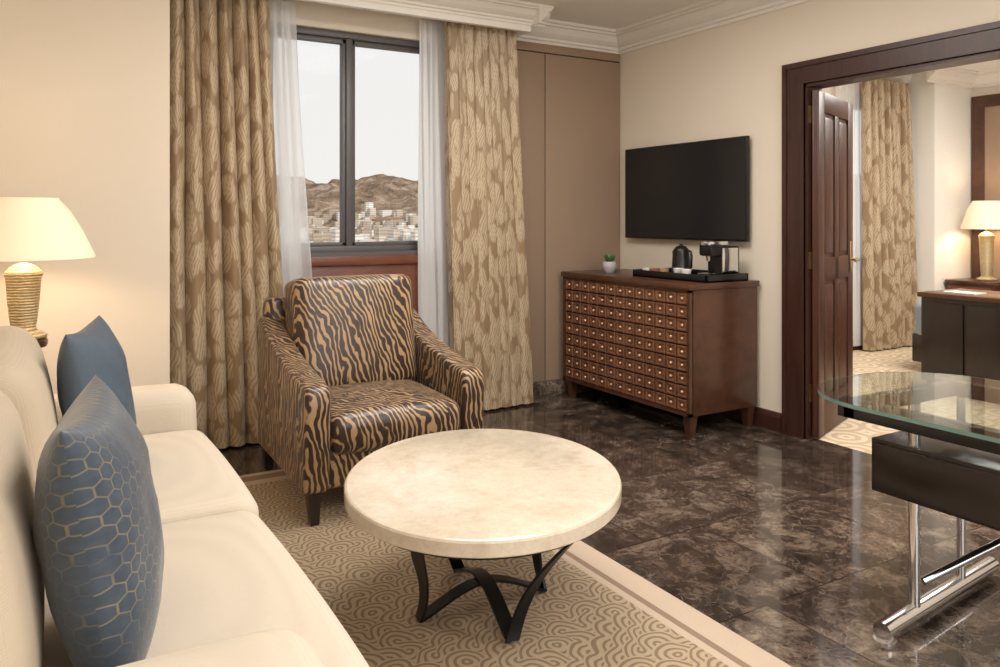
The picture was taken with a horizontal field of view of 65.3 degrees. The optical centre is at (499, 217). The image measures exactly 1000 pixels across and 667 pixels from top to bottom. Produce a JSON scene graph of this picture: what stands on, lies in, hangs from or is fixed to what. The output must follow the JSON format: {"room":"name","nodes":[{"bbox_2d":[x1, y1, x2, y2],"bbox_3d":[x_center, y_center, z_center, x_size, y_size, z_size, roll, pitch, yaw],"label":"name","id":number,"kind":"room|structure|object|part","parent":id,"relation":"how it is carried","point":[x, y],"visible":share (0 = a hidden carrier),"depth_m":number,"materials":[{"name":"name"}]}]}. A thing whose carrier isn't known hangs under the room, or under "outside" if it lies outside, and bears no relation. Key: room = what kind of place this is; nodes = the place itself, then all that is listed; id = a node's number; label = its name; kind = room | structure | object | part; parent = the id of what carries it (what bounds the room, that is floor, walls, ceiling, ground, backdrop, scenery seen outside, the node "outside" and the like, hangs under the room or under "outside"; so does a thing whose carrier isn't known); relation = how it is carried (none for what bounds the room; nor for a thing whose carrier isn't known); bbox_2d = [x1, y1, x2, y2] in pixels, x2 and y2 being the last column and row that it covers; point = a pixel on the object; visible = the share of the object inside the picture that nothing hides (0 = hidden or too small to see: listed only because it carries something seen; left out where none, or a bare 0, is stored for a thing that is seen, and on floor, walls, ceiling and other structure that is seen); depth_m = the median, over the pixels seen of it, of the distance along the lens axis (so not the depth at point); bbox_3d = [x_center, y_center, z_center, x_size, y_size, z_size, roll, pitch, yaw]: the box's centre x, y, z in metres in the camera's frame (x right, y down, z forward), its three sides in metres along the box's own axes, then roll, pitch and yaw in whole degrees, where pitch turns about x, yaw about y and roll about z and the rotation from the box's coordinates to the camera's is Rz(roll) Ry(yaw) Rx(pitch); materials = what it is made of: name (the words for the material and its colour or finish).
{"room":"hotel room","nodes":[
{"label":"hotel room","id":0,"kind":"room"},
{"bbox_2d":[0,0,169,393],"bbox_3d":[-2.282,-0.060,3.948,1.080,2.720,0.400,0,0,-31],"label":"wall pier","id":1,"kind":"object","parent":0,"point":[85,84],"depth_m":3.88,"materials":[{"name":"beige paint"}]},
{"bbox_2d":[280,0,443,41],"bbox_3d":[-1.023,-0.060,5.062,4.380,2.720,0.240,0,0,-31],"label":"wall","id":2,"kind":"structure","parent":0,"point":[308,14],"depth_m":4.99,"materials":[{"name":"beige paint"}]},
{"bbox_2d":[269,0,311,290],"bbox_3d":[-1.299,-0.300,4.676,0.392,2.000,0.027,0,0,-31],"label":"sheer curtain","id":3,"kind":"object","parent":2,"relation":"hanging from","point":[290,171],"visible":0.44,"depth_m":4.69,"materials":[{"name":"white fabric"}]},
{"bbox_2d":[296,26,419,252],"bbox_3d":[-0.974,-0.485,5.056,1.140,1.410,0.100,0,0,-31],"label":"window","id":4,"kind":"structure","parent":2,"relation":"in","point":[347,41],"depth_m":5.02,"materials":[{"name":"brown metal"}]},
{"bbox_2d":[311,250,417,256],"bbox_3d":[-0.933,0.228,4.987,1.140,0.024,0.060,0,0,-31],"label":"sill","id":5,"kind":"structure","parent":2,"relation":"attached to","point":[402,252],"depth_m":4.99,"materials":[{"name":"brown wood"}]},
{"bbox_2d":[300,0,530,36],"bbox_3d":[-0.855,-1.340,4.836,2.280,0.160,0.320,0,0,-31],"label":"trim pelmet","id":6,"kind":"structure","parent":2,"relation":"attached to","point":[521,29],"depth_m":4.89,"materials":[{"name":"white paint"}]},
{"bbox_2d":[418,20,449,346],"bbox_3d":[-0.420,-0.025,5.202,0.286,2.550,0.029,0,0,-31],"label":"sheer curtain","id":7,"kind":"object","parent":2,"relation":"hanging from","point":[433,309],"visible":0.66,"depth_m":5.17,"materials":[{"name":"white fabric"}]},
{"bbox_2d":[533,378,596,398],"bbox_3d":[0.262,1.242,5.639,1.580,0.115,0.022,0,0,-31],"label":"baseboard","id":8,"kind":"structure","parent":2,"relation":"attached to","point":[546,388],"depth_m":5.70,"materials":[{"name":"stone"}]},
{"bbox_3d":[-0.868,-1.375,4.828,2.210,0.030,0.060,0,0,-31],"label":"rail","id":9,"kind":"object","parent":2,"relation":"attached to","visible":0},
{"bbox_2d":[170,0,283,448],"bbox_3d":[-1.528,-0.037,4.435,0.692,2.645,0.152,0,0,-33],"label":"curtain","id":10,"kind":"object","parent":9,"relation":"hanging from","point":[226,261],"visible":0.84,"depth_m":4.37,"materials":[{"name":"beige fabric"}]},
{"bbox_2d":[444,21,533,409],"bbox_3d":[-0.080,-0.037,5.294,0.680,2.645,0.132,0,0,-31],"label":"curtain","id":11,"kind":"object","parent":9,"relation":"hanging from","point":[488,296],"visible":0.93,"depth_m":5.24,"materials":[{"name":"beige fabric"}]},
{"bbox_2d":[311,254,417,312],"bbox_3d":[-0.929,0.770,4.952,1.210,1.060,0.045,0,0,-31],"label":"panel","id":12,"kind":"object","parent":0,"point":[406,264],"depth_m":5.00,"materials":[{"name":"brown wood"}]},
{"bbox_2d":[360,0,553,27],"bbox_3d":[-1.162,-1.360,4.402,3.470,0.120,0.116,0,0,-31],"label":"crown molding","id":13,"kind":"structure","parent":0,"point":[510,11],"depth_m":5.04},
{"bbox_2d":[532,7,551,25],"bbox_3d":[0.205,-1.360,5.397,0.116,0.120,0.430,0,0,-31],"label":"crown molding","id":14,"kind":"object","parent":13,"relation":"attached to","point":[541,12],"depth_m":5.20,"materials":[{"name":"white paint"}]},
{"bbox_2d":[517,19,617,53],"bbox_3d":[0.522,-1.345,5.750,1.020,0.150,0.145,0,0,-31],"label":"crown molding","id":15,"kind":"structure","parent":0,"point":[555,32],"depth_m":5.76,"materials":[{"name":"white paint"}]},
{"bbox_2d":[517,40,619,381],"bbox_3d":[0.256,-0.035,5.663,1.555,2.470,0.025,0,0,-31],"label":"wall panel","id":16,"kind":"object","parent":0,"point":[569,107],"depth_m":5.77,"materials":[{"name":"brown wood"}]},
{"bbox_2d":[517,49,618,62],"bbox_3d":[0.496,-0.005,5.808,0.995,2.410,0.013,0,0,-31],"label":"wall panel seam","id":17,"kind":"object","parent":16,"relation":"attached to","point":[517,49],"depth_m":5.81,"materials":[{"name":"brown wood"}]},
{"bbox_2d":[218,346,999,666],"bbox_3d":[2.777,1.350,3.263,9.100,0.100,7.200,0,0,-31],"label":"floor","id":18,"kind":"structure","parent":0,"point":[787,543],"depth_m":3.23,"materials":[{"name":"stone"}]},
{"bbox_2d":[37,337,47,347],"bbox_3d":[-2.030,0.905,3.284,0.280,0.790,0.280,0,0,-31],"label":"side table","id":19,"kind":"object","parent":18,"relation":"on","point":[43,342],"visible":0.06,"depth_m":3.28,"materials":[{"name":"brown wood"}]},
{"bbox_2d":[0,197,94,339],"bbox_3d":[-2.013,0.211,3.294,0.540,0.593,0.540,0,0,-31],"label":"table lamp","id":20,"kind":"object","parent":19,"relation":"on","point":[31,228],"visible":0.95,"depth_m":3.21,"materials":[{"name":"beige fabric"}]},
{"bbox_3d":[-2.013,0.043,3.294,0.540,0.255,0.540,0,0,-31],"label":"lamp shade","id":21,"kind":"part","parent":20,"relation":"part of","materials":[{"name":"beige fabric"}]},
{"bbox_2d":[0,326,368,666],"bbox_3d":[-1.081,0.835,2.010,0.980,0.931,2.440,0,0,-31],"label":"sofa","id":22,"kind":"object","parent":18,"relation":"on","point":[232,595],"visible":0.72,"depth_m":1.69,"materials":[{"name":"beige fabric"}]},
{"bbox_2d":[0,390,44,666],"bbox_3d":[-1.048,0.630,1.477,0.321,0.492,1.010,0,0,-31],"label":"cushion","id":23,"kind":"object","parent":22,"relation":"on","point":[22,586],"depth_m":1.27,"materials":[{"name":"beige fabric"}]},
{"bbox_2d":[0,326,57,481],"bbox_3d":[-1.523,0.623,2.376,0.318,0.506,1.000,0,0,-31],"label":"cushion","id":24,"kind":"object","parent":22,"relation":"on","point":[24,374],"depth_m":2.07,"materials":[{"name":"beige fabric"}]},
{"bbox_2d":[57,315,136,423],"bbox_3d":[-1.313,0.590,2.547,0.207,0.492,0.480,0,0,-17],"label":"throw pillow","id":25,"kind":"object","parent":22,"relation":"on","point":[89,352],"visible":0.48,"depth_m":2.39,"materials":[{"name":"blue fabric"}]},
{"bbox_2d":[33,375,163,666],"bbox_3d":[-0.756,0.587,1.482,0.215,0.494,0.483,0,0,-19],"label":"throw pillow","id":26,"kind":"object","parent":22,"relation":"on","point":[98,534],"visible":1,"depth_m":1.30,"materials":[{"name":"blue fabric"}]},
{"bbox_3d":[-1.653,0.960,2.961,0.940,0.580,0.220,0,0,-31],"label":"arm","id":27,"kind":"part","parent":22,"relation":"part of","materials":[{"name":"beige fabric"}]},
{"bbox_2d":[142,429,258,523],"bbox_3d":[-1.235,0.912,2.527,0.720,0.215,0.952,0,0,-31],"label":"seat cushion","id":28,"kind":"object","parent":22,"relation":"on","point":[192,478],"depth_m":2.44,"materials":[{"name":"beige fabric"}]},
{"bbox_2d":[42,510,368,666],"bbox_3d":[-0.738,0.912,1.665,0.700,0.215,0.998,0,0,-31],"label":"seat cushion","id":29,"kind":"object","parent":22,"relation":"on","point":[226,575],"depth_m":1.67,"materials":[{"name":"beige fabric"}]},
{"bbox_3d":[-0.603,0.953,1.032,0.790,0.595,0.270,0,0,-31],"label":"arm","id":30,"kind":"part","parent":22,"relation":"part of","materials":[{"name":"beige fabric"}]},
{"bbox_2d":[239,469,791,666],"bbox_3d":[-0.209,1.294,2.268,1.775,0.011,3.920,0,0,-31],"label":"area rug","id":31,"kind":"object","parent":18,"relation":"on","point":[594,611],"visible":0.35,"depth_m":2.57,"materials":[{"name":"beige carpet"}]},
{"bbox_2d":[258,274,483,526],"bbox_3d":[-0.660,0.790,3.821,0.844,0.996,0.932,0,0,-30],"label":"armchair","id":32,"kind":"object","parent":31,"relation":"on","point":[348,368],"visible":0.9,"depth_m":3.74,"materials":[{"name":"fabric"}]},
{"bbox_3d":[-0.849,0.783,4.154,0.795,0.750,0.165,0,0,-30],"label":"frame","id":33,"kind":"part","parent":32,"relation":"part of","materials":[{"name":"fabric"}]},
{"bbox_3d":[-0.976,0.829,3.635,0.112,0.659,0.909,0,0,-30],"label":"arm","id":34,"kind":"part","parent":32,"relation":"part of","materials":[{"name":"fabric"}]},
{"bbox_2d":[284,274,416,386],"bbox_3d":[-0.763,0.584,4.002,0.630,0.584,0.333,0,0,-30],"label":"cushion","id":35,"kind":"object","parent":32,"relation":"on","point":[350,329],"depth_m":3.87,"materials":[{"name":"fabric"}]},
{"bbox_2d":[329,379,459,453],"bbox_3d":[-0.600,0.923,3.715,0.621,0.230,0.690,0,0,-30],"label":"seat cushion","id":36,"kind":"object","parent":32,"relation":"on","point":[366,416],"depth_m":3.47,"materials":[{"name":"fabric"}]},
{"bbox_3d":[-0.339,0.829,3.996,0.112,0.659,0.909,0,0,-30],"label":"arm","id":37,"kind":"part","parent":32,"relation":"part of","materials":[{"name":"fabric"}]},
{"bbox_2d":[344,429,621,642],"bbox_3d":[-0.055,1.066,2.597,0.904,0.437,1.100,0,0,0],"label":"coffee table","id":38,"kind":"object","parent":31,"relation":"on","point":[457,496],"visible":1,"depth_m":2.41,"materials":[{"name":"beige stone"}]},
{"bbox_3d":[-0.239,1.088,2.332,0.051,0.389,0.369,0,0,-4],"label":"leg","id":39,"kind":"part","parent":38,"relation":"part of","materials":[{"name":"black metal"}]},
{"bbox_3d":[-0.285,1.089,2.809,0.328,0.389,0.052,0,0,-5],"label":"leg","id":40,"kind":"part","parent":38,"relation":"part of","materials":[{"name":"black metal"}]},
{"bbox_3d":[0.175,1.089,2.386,0.323,0.389,0.078,0,0,0],"label":"leg","id":41,"kind":"part","parent":38,"relation":"part of","materials":[{"name":"black metal"}]},
{"bbox_3d":[0.129,1.088,2.863,0.051,0.389,0.369,0,0,-4],"label":"leg","id":42,"kind":"part","parent":38,"relation":"part of","materials":[{"name":"black metal"}]},
{"bbox_2d":[561,269,759,437],"bbox_3d":[1.029,0.844,5.261,0.592,0.912,1.307,0,0,-31],"label":"dresser","id":43,"kind":"object","parent":18,"relation":"on","point":[688,349],"visible":1,"depth_m":4.83,"materials":[{"name":"brown wood"}]},
{"bbox_2d":[602,253,616,272],"bbox_3d":[0.776,0.318,5.572,0.116,0.140,0.111,0,0,23],"label":"potted succulent","id":44,"kind":"object","parent":43,"relation":"on","point":[609,266],"visible":1,"depth_m":5.54,"materials":[{"name":"white ceramic"}]},
{"bbox_3d":[0.798,0.792,5.126,0.009,0.715,1.240,0,0,-31],"label":"groove panel","id":45,"kind":"part","parent":43,"relation":"part of","materials":[{"name":"brown wood"}]},
{"bbox_2d":[633,268,747,282],"bbox_3d":[1.214,0.365,5.029,0.360,0.045,0.670,0,0,-31],"label":"serving tray","id":46,"kind":"object","parent":43,"relation":"on","point":[693,277],"visible":0.85,"depth_m":4.82,"materials":[{"name":"black plastic"}]},
{"bbox_2d":[659,268,668,271],"bbox_3d":[1.087,0.354,5.164,0.040,0.042,0.052,0,0,-31],"label":"box","id":47,"kind":"object","parent":46,"relation":"on","point":[660,269],"visible":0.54,"depth_m":5.15,"materials":[{"name":"cardboard"}]},
{"bbox_2d":[673,268,683,272],"bbox_3d":[1.135,0.347,4.965,0.072,0.055,0.072,0,0,-31],"label":"coffee cup","id":48,"kind":"object","parent":46,"relation":"on","point":[676,270],"visible":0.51,"depth_m":4.94,"materials":[{"name":"white ceramic"}]},
{"bbox_2d":[671,244,692,272],"bbox_3d":[1.189,0.271,5.082,0.149,0.208,0.132,0,0,22],"label":"electric kettle","id":49,"kind":"object","parent":46,"relation":"on","point":[681,258],"visible":0.77,"depth_m":5.04,"materials":[{"name":"black plastic"}]},
{"bbox_3d":[1.219,0.272,5.019,0.016,0.139,0.054,0,0,-31],"label":"handle","id":50,"kind":"part","parent":49,"relation":"part of","materials":[{"name":"black plastic"}]},
{"bbox_2d":[680,269,691,273],"bbox_3d":[1.160,0.347,4.864,0.072,0.055,0.072,0,0,-31],"label":"coffee cup","id":51,"kind":"object","parent":46,"relation":"on","point":[686,271],"visible":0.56,"depth_m":4.84,"materials":[{"name":"white ceramic"}]},
{"bbox_2d":[697,241,738,274],"bbox_3d":[1.351,0.259,4.846,0.270,0.232,0.124,0,0,-31],"label":"coffee machine","id":52,"kind":"object","parent":46,"relation":"on","point":[721,259],"visible":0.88,"depth_m":4.80,"materials":[{"name":"black plastic"}]},
{"bbox_3d":[1.422,0.265,4.818,0.135,0.160,0.004,0,0,-31],"label":"panel","id":53,"kind":"part","parent":52,"relation":"part of","materials":[{"name":"silver metal"}]},
{"bbox_2d":[817,372,999,650],"bbox_3d":[1.720,0.926,2.047,0.903,0.747,1.680,0,0,-31],"label":"glass desk","id":54,"kind":"object","parent":18,"relation":"on","point":[944,456],"visible":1,"depth_m":2.42,"materials":[{"name":"clear glass"}]},
{"bbox_3d":[1.650,0.559,2.006,0.740,0.012,1.680,0,0,-31],"label":"glass","id":55,"kind":"part","parent":54,"relation":"part of","materials":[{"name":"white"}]},
{"bbox_3d":[1.321,0.930,2.485,0.036,0.660,0.035,0,0,-31],"label":"post","id":56,"kind":"part","parent":54,"relation":"part of","materials":[{"name":"silver metal"}]},
{"bbox_3d":[1.646,0.591,1.992,0.580,0.048,1.360,0,0,-31],"label":"black rail","id":57,"kind":"part","parent":54,"relation":"part of","materials":[{"name":"plastic"}]},
{"bbox_3d":[1.438,0.812,2.212,0.015,0.151,0.810,0,0,-31],"label":"drawer","id":58,"kind":"part","parent":54,"relation":"part of","materials":[{"name":"brown wood"}]},
{"bbox_3d":[1.581,0.930,2.674,0.028,0.660,0.027,0,0,-31],"label":"post","id":59,"kind":"part","parent":54,"relation":"part of","materials":[{"name":"silver metal"}]},
{"bbox_2d":[912,301,920,361],"bbox_3d":[4.850,0.675,6.285,1.920,1.250,2.100,0,0,-31],"label":"bed","id":60,"kind":"object","parent":18,"relation":"on","point":[916,337],"visible":0.18,"depth_m":6.62,"materials":[{"name":"white fabric"}]},
{"bbox_2d":[917,288,999,380],"bbox_3d":[3.709,0.932,5.670,0.590,0.735,1.040,0,0,-31],"label":"cabinet","id":61,"kind":"object","parent":18,"relation":"on","point":[960,333],"visible":0.72,"depth_m":5.70,"materials":[{"name":"brown wood"}]},
{"bbox_2d":[943,290,986,294],"bbox_3d":[3.479,0.559,5.843,0.170,0.009,0.230,0,0,-31],"label":"notepad","id":62,"kind":"object","parent":61,"relation":"on","point":[953,291],"visible":1,"depth_m":5.81,"materials":[{"name":"white paper"}]},
{"bbox_2d":[944,278,999,290],"bbox_3d":[4.816,0.960,7.789,0.490,0.680,0.485,0,0,-31],"label":"nightstand","id":63,"kind":"object","parent":18,"relation":"on","point":[964,283],"visible":0.22,"depth_m":7.66,"materials":[{"name":"brown wood"}]},
{"bbox_2d":[960,201,999,280],"bbox_3d":[4.833,0.224,7.750,0.453,0.788,0.453,0,0,-31],"label":"table lamp","id":64,"kind":"object","parent":63,"relation":"on","point":[979,214],"visible":1,"depth_m":7.69,"materials":[{"name":"gold metal"}]},
{"bbox_3d":[4.833,-0.030,7.750,0.453,0.280,0.453,0,0,-31],"label":"lamp shade","id":65,"kind":"part","parent":64,"relation":"part of","materials":[{"name":"beige fabric"}]},
{"bbox_2d":[602,261,616,272],"bbox_3d":[0.780,0.349,5.568,0.104,0.078,0.104,0,0,-31],"label":"pot","id":66,"kind":"object","parent":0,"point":[608,266],"depth_m":5.53,"materials":[{"name":"white ceramic"}]},
{"bbox_2d":[519,0,703,28],"bbox_3d":[0.766,-1.480,2.048,4.600,0.120,7.350,0,0,-31],"label":"ceiling","id":67,"kind":"structure","parent":0,"point":[612,14],"depth_m":5.34,"materials":[{"name":"white paint"}]},
{"bbox_2d":[619,0,999,412],"bbox_3d":[2.708,-0.125,3.164,0.120,2.850,7.300,0,0,-31],"label":"wall","id":68,"kind":"structure","parent":0,"point":[725,81],"depth_m":4.88,"materials":[{"name":"paint"}]},
{"bbox_2d":[625,136,749,241],"bbox_3d":[1.270,-0.184,5.416,0.058,0.668,1.180,0,0,-31],"label":"television","id":69,"kind":"object","parent":68,"relation":"attached to","point":[697,190],"visible":1,"depth_m":5.31,"materials":[{"name":"black plastic"}]},
{"bbox_2d":[616,0,810,53],"bbox_3d":[2.629,-1.345,3.037,0.145,0.150,6.960,0,0,-31],"label":"trim","id":70,"kind":"structure","parent":68,"relation":"attached to","point":[704,15],"depth_m":5.28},
{"bbox_3d":[2.629,-1.345,3.037,0.145,0.150,6.960,0,0,-31],"label":"crown","id":71,"kind":"part","parent":70,"relation":"part of","materials":[{"name":"paint"}]},
{"bbox_2d":[714,406,781,432],"bbox_3d":[1.311,1.242,5.394,0.022,0.115,1.560,0,0,-31],"label":"baseboard","id":72,"kind":"structure","parent":68,"relation":"attached to","point":[764,418],"depth_m":4.83,"materials":[{"name":"brown wood"}]},
{"bbox_2d":[782,21,999,439],"bbox_3d":[2.256,0.255,3.937,0.135,2.090,1.590,0,0,-31],"label":"door frame","id":73,"kind":"structure","parent":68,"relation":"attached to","point":[991,55],"depth_m":4.58,"materials":[{"name":"brown wood"}]},
{"bbox_3d":[1.830,0.210,4.591,0.033,1.740,0.009,0,0,-31],"label":"hinges","id":74,"kind":"part","parent":73,"relation":"part of","materials":[{"name":"brown wood"}]},
{"bbox_2d":[812,90,852,437],"bbox_3d":[2.079,0.269,4.861,0.041,2.038,0.740,0,0,38],"label":"door","id":75,"kind":"structure","parent":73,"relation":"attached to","point":[828,116],"depth_m":4.69,"materials":[{"name":"brown wood"}]},
{"bbox_3d":[2.079,0.269,4.861,0.040,2.038,0.740,0,0,38],"label":"stiles and rails","id":76,"kind":"part","parent":75,"relation":"part of","materials":[{"name":"brown wood"}]},
{"bbox_2d":[824,117,846,380],"bbox_3d":[2.079,0.225,4.861,0.036,1.660,0.470,0,0,38],"label":"panels","id":77,"kind":"object","parent":75,"relation":"attached to","point":[828,123],"visible":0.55,"depth_m":4.78,"materials":[{"name":"brown wood"}]},
{"bbox_2d":[850,241,851,271],"bbox_3d":[2.290,0.250,5.089,0.006,0.200,0.040,0,0,38],"label":"lock plate","id":78,"kind":"object","parent":75,"relation":"attached to","point":[850,241],"visible":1,"depth_m":5.07,"materials":[{"name":"gold metal"}]},
{"bbox_2d":[822,86,835,96],"bbox_3d":[2.882,-0.100,7.417,4.500,2.800,0.150,0,0,-31],"label":"wall","id":79,"kind":"structure","parent":0,"point":[831,90],"depth_m":7.51,"materials":[{"name":"beige paint"}]},
{"bbox_2d":[835,82,862,345],"bbox_3d":[3.385,-0.055,7.572,0.424,2.610,0.039,0,0,-31],"label":"sheer curtain","id":80,"kind":"object","parent":79,"relation":"hanging from","point":[850,93],"visible":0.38,"depth_m":7.62,"materials":[{"name":"white fabric"}]},
{"bbox_2d":[853,345,862,350],"bbox_3d":[2.589,1.242,7.145,3.720,0.115,0.022,0,0,-31],"label":"baseboard","id":81,"kind":"structure","parent":79,"relation":"attached to","point":[861,346],"depth_m":7.68,"materials":[{"name":"brown wood"}]},
{"bbox_2d":[861,79,917,350],"bbox_3d":[3.900,-0.037,7.771,0.841,2.645,0.135,0,0,-31],"label":"curtain","id":82,"kind":"object","parent":79,"relation":"hanging from","point":[889,259],"visible":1,"depth_m":7.71,"materials":[{"name":"beige fabric"}]},
{"bbox_2d":[877,73,914,82],"bbox_3d":[2.621,-1.425,7.092,3.720,0.150,0.145,0,0,-31],"label":"crown molding","id":83,"kind":"structure","parent":79,"relation":"attached to","point":[904,78],"depth_m":7.96,"materials":[{"name":"paint"}]},
{"bbox_2d":[908,72,971,301],"bbox_3d":[4.563,-0.100,8.130,0.680,2.800,0.330,0,0,-31],"label":"wall","id":84,"kind":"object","parent":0,"point":[941,115],"depth_m":7.94,"materials":[{"name":"beige paint"}]},
{"bbox_2d":[926,67,978,88],"bbox_3d":[4.623,-1.425,7.890,0.820,0.150,0.145,0,0,-31],"label":"crown molding","id":85,"kind":"object","parent":84,"relation":"attached to","point":[952,76],"depth_m":7.86,"materials":[{"name":"white paint"}]},
{"bbox_2d":[956,59,999,70],"bbox_3d":[4.093,-1.560,5.461,4.600,0.120,4.850,0,0,-31],"label":"ceiling","id":86,"kind":"structure","parent":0,"point":[993,64],"depth_m":7.72,"materials":[{"name":"white paint"}]},
{"bbox_2d":[972,85,999,96],"bbox_3d":[5.992,-0.100,6.523,0.150,2.800,4.550,0,0,-31],"label":"wall","id":87,"kind":"structure","parent":0,"point":[990,90],"depth_m":8.04,"materials":[{"name":"paint"}]},
{"bbox_2d":[973,68,999,88],"bbox_3d":[5.949,-1.425,6.306,0.145,0.150,4.220,0,0,-31],"label":"crown molding","id":88,"kind":"structure","parent":87,"relation":"attached to","point":[991,77],"depth_m":7.95,"materials":[{"name":"white paint"}]},
{"bbox_2d":[985,105,999,278],"bbox_3d":[5.719,0.010,6.809,0.030,2.380,2.920,0,0,-31],"label":"wall panel","id":89,"kind":"object","parent":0,"point":[992,113],"visible":0.4,"depth_m":7.95,"materials":[{"name":"fabric"}]},
{"bbox_2d":[972,93,999,277],"bbox_3d":[5.718,-0.030,6.797,0.045,2.460,3.100,0,0,-31],"label":"panel frame","id":90,"kind":"object","parent":89,"relation":"attached to","point":[979,103],"visible":0.53,"depth_m":8.06,"materials":[{"name":"brown wood"}]},
{"label":"outside","id":91,"kind":"structure","parent":0,"visible":0},
{"bbox_2d":[305,174,417,227],"bbox_3d":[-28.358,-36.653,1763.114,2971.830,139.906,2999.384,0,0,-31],"label":"terrain","id":92,"kind":"structure","parent":91,"point":[386,192],"depth_m":1448.85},
{"bbox_2d":[308,202,417,241],"bbox_3d":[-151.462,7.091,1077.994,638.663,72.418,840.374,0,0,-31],"label":"city buildings","id":93,"kind":"structure","parent":92,"relation":"on","point":[366,229],"depth_m":1170.74,"materials":[{"name":"paint"}]}
]}

